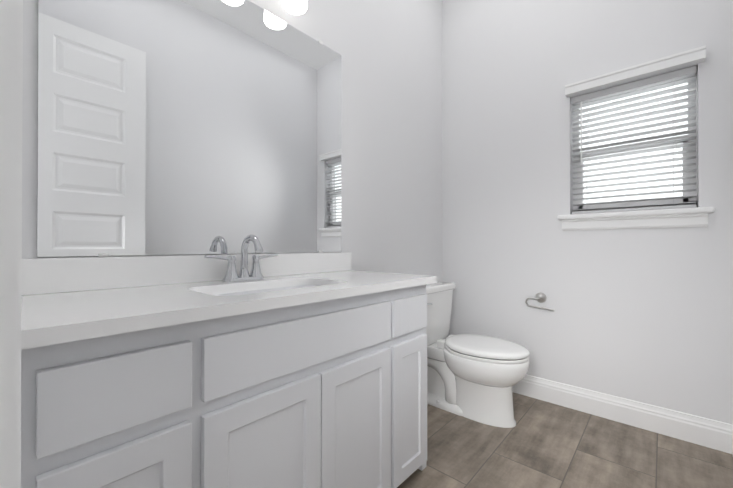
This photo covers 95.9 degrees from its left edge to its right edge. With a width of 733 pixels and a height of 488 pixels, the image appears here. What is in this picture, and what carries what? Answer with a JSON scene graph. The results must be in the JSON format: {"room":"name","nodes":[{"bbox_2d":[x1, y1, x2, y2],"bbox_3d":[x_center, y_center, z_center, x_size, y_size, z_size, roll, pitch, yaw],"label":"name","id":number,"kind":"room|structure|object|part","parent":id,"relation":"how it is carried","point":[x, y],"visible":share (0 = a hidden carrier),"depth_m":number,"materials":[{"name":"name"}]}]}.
{"room":"bathroom","nodes":[
{"label":"bathroom","id":0,"kind":"room"},
{"bbox_2d":[22,0,442,281],"bbox_3d":[-0.240,-0.485,1.838,0.140,3.020,2.696,0,0,42],"label":"wall","id":1,"kind":"structure","parent":0,"point":[389,52],"depth_m":2.10,"materials":[{"name":"white paint"}]},
{"bbox_2d":[37,0,340,256],"bbox_3d":[-0.540,-0.513,1.391,0.010,1.104,1.197,0,0,42],"label":"mirror","id":2,"kind":"object","parent":1,"relation":"attached to","point":[172,127],"visible":1,"depth_m":1.23,"materials":[{"name":"grey mirror"}]},
{"bbox_2d":[283,0,306,14],"bbox_3d":[-0.486,-1.200,1.354,0.142,0.234,0.660,0,0,42],"label":"sconce","id":3,"kind":"object","parent":1,"relation":"attached to","point":[296,7],"visible":1,"depth_m":1.50,"materials":[{"name":"white glass"}]},
{"bbox_2d":[397,392,732,487],"bbox_3d":[-0.074,1.050,0.713,1.880,0.060,4.140,0,0,42],"label":"floor","id":4,"kind":"structure","parent":0,"point":[542,444],"depth_m":1.60,"materials":[{"name":"tile"}]},
{"bbox_2d":[21,234,436,487],"bbox_3d":[-0.335,0.491,1.198,0.563,1.062,1.339,0,0,42],"label":"bathroom vanity","id":5,"kind":"object","parent":4,"relation":"on","point":[244,369],"visible":1,"depth_m":0.89,"materials":[{"name":"white paint"}]},
{"bbox_3d":[-0.485,0.686,0.660,0.020,0.567,0.250,0,0,42],"label":"door","id":6,"kind":"part","parent":5,"relation":"part of","materials":[{"name":"white paint"}]},
{"bbox_3d":[-0.485,0.293,0.662,0.020,0.148,0.250,0,0,42],"label":"drawer","id":7,"kind":"part","parent":5,"relation":"part of","materials":[{"name":"white paint"}]},
{"bbox_2d":[22,252,351,295],"bbox_3d":[-0.537,0.092,1.381,0.020,0.102,1.339,0,0,42],"label":"backsplash","id":8,"kind":"structure","parent":5,"relation":"on","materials":[{"name":"white stone"}]},
{"bbox_2d":[21,270,436,349],"bbox_3d":[-0.335,0.199,1.200,0.563,0.114,1.339,0,0,42],"label":"countertop","id":9,"kind":"structure","parent":5,"relation":"on","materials":[{"name":"white stone"}]},
{"bbox_2d":[204,234,277,281],"bbox_3d":[-0.451,0.051,1.284,0.157,0.182,0.303,0,0,42],"label":"faucet","id":10,"kind":"object","parent":9,"relation":"on","point":[255,275],"depth_m":1.30,"materials":[{"name":"silver metal"}]},
{"bbox_3d":[-0.267,0.687,0.904,0.020,0.567,0.353,0,0,42],"label":"door","id":11,"kind":"part","parent":5,"relation":"part of","materials":[{"name":"white paint"}]},
{"bbox_3d":[-0.148,0.295,1.039,0.020,0.148,0.710,0,0,42],"label":"drawer","id":12,"kind":"part","parent":5,"relation":"part of","materials":[{"name":"white paint"}]},
{"bbox_3d":[-0.029,0.688,1.170,0.020,0.567,0.353,0,0,42],"label":"door","id":13,"kind":"part","parent":5,"relation":"part of","materials":[{"name":"white paint"}]},
{"bbox_3d":[0.185,0.297,1.409,0.020,0.148,0.250,0,0,42],"label":"drawer","id":14,"kind":"part","parent":5,"relation":"part of","materials":[{"name":"white paint"}]},
{"bbox_3d":[0.185,0.689,1.408,0.020,0.567,0.250,0,0,42],"label":"door","id":15,"kind":"part","parent":5,"relation":"part of","materials":[{"name":"white paint"}]},
{"bbox_2d":[426,281,529,427],"bbox_3d":[0.607,0.649,2.086,0.783,0.754,0.514,0,0,42],"label":"toilet","id":16,"kind":"object","parent":4,"relation":"on","point":[474,377],"visible":0.67,"depth_m":1.95,"materials":[{"name":"white ceramic"}]},
{"bbox_3d":[0.402,0.485,2.270,0.203,0.347,0.486,0,0,42],"label":"tank","id":17,"kind":"part","parent":16,"relation":"part of","materials":[{"name":"white ceramic"}]},
{"bbox_3d":[0.403,0.293,2.270,0.224,0.041,0.514,0,0,42],"label":"tank lid","id":18,"kind":"part","parent":16,"relation":"part of","materials":[{"name":"white ceramic"}]},
{"bbox_3d":[0.710,0.730,1.992,0.498,0.162,0.376,0,0,42],"label":"bowl","id":19,"kind":"part","parent":16,"relation":"part of","materials":[{"name":"white ceramic"}]},
{"bbox_3d":[0.715,0.637,1.988,0.485,0.019,0.376,0,0,42],"label":"seat","id":20,"kind":"part","parent":16,"relation":"part of","materials":[{"name":"white plastic"}]},
{"bbox_3d":[0.715,0.606,1.988,0.491,0.033,0.380,0,0,42],"label":"seat lid","id":21,"kind":"part","parent":16,"relation":"part of","materials":[{"name":"white plastic"}]},
{"bbox_2d":[442,0,732,423],"bbox_3d":[1.261,-0.483,2.209,1.600,3.020,0.140,0,0,42],"label":"wall","id":22,"kind":"structure","parent":0,"point":[643,315],"depth_m":2.08,"materials":[{"name":"white paint"}]},
{"bbox_2d":[525,292,553,310],"bbox_3d":[1.143,0.370,2.175,0.173,0.106,0.061,0,0,42],"label":"toilet paper holder","id":23,"kind":"object","parent":22,"relation":"attached to","point":[540,297],"visible":1,"depth_m":2.18,"materials":[{"name":"silver metal"}]},
{"bbox_2d":[512,374,732,453],"bbox_3d":[1.209,0.956,2.144,1.600,0.140,0.016,0,0,42],"label":"baseboard","id":24,"kind":"structure","parent":22,"relation":"attached to","point":[706,432],"depth_m":1.87,"materials":[{"name":"white paint"}]},
{"bbox_2d":[572,73,696,211],"bbox_3d":[1.567,-0.565,1.973,0.575,0.750,0.052,0,0,42],"label":"window unit","id":25,"kind":"structure","parent":22,"relation":"in","point":[682,200],"depth_m":1.92,"materials":[{"name":"white plastic"}]},
{"bbox_2d":[565,45,705,213],"bbox_3d":[1.508,-0.594,1.901,0.615,0.803,0.123,0,0,42],"label":"window blind","id":26,"kind":"object","parent":25,"relation":"attached to","point":[672,62],"visible":0.92,"depth_m":1.89,"materials":[{"name":"white plastic"}]},
{"bbox_2d":[562,213,707,230],"bbox_3d":[1.490,-0.125,1.893,0.650,0.066,0.022,0,0,42],"label":"apron","id":27,"kind":"object","parent":22,"relation":"attached to","point":[682,220],"visible":1,"depth_m":1.85,"materials":[{"name":"white paint"}]},
{"bbox_2d":[557,207,714,219],"bbox_3d":[1.517,-0.174,1.923,0.696,0.032,0.142,0,0,42],"label":"window sill","id":28,"kind":"structure","parent":22,"relation":"attached to","point":[695,210],"depth_m":1.83,"materials":[{"name":"white paint"}]},
{"bbox_3d":[-0.445,-0.492,0.306,1.600,3.020,0.140,0,0,42],"label":"wall","id":29,"kind":"structure","parent":0,"visible":0},
{"bbox_2d":[0,0,22,487],"bbox_3d":[-0.139,-0.256,0.040,0.789,2.545,0.157,0,0,42],"label":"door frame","id":30,"kind":"structure","parent":29,"relation":"attached to","point":[11,54],"depth_m":0.30,"materials":[{"name":"white paint"}]},
{"label":"outside","id":31,"kind":"structure","parent":0,"visible":0},
{"bbox_2d":[580,83,687,202],"bbox_3d":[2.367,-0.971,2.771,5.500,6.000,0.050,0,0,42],"label":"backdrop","id":32,"kind":"structure","parent":31,"point":[636,167],"depth_m":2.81,"materials":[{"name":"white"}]}
]}

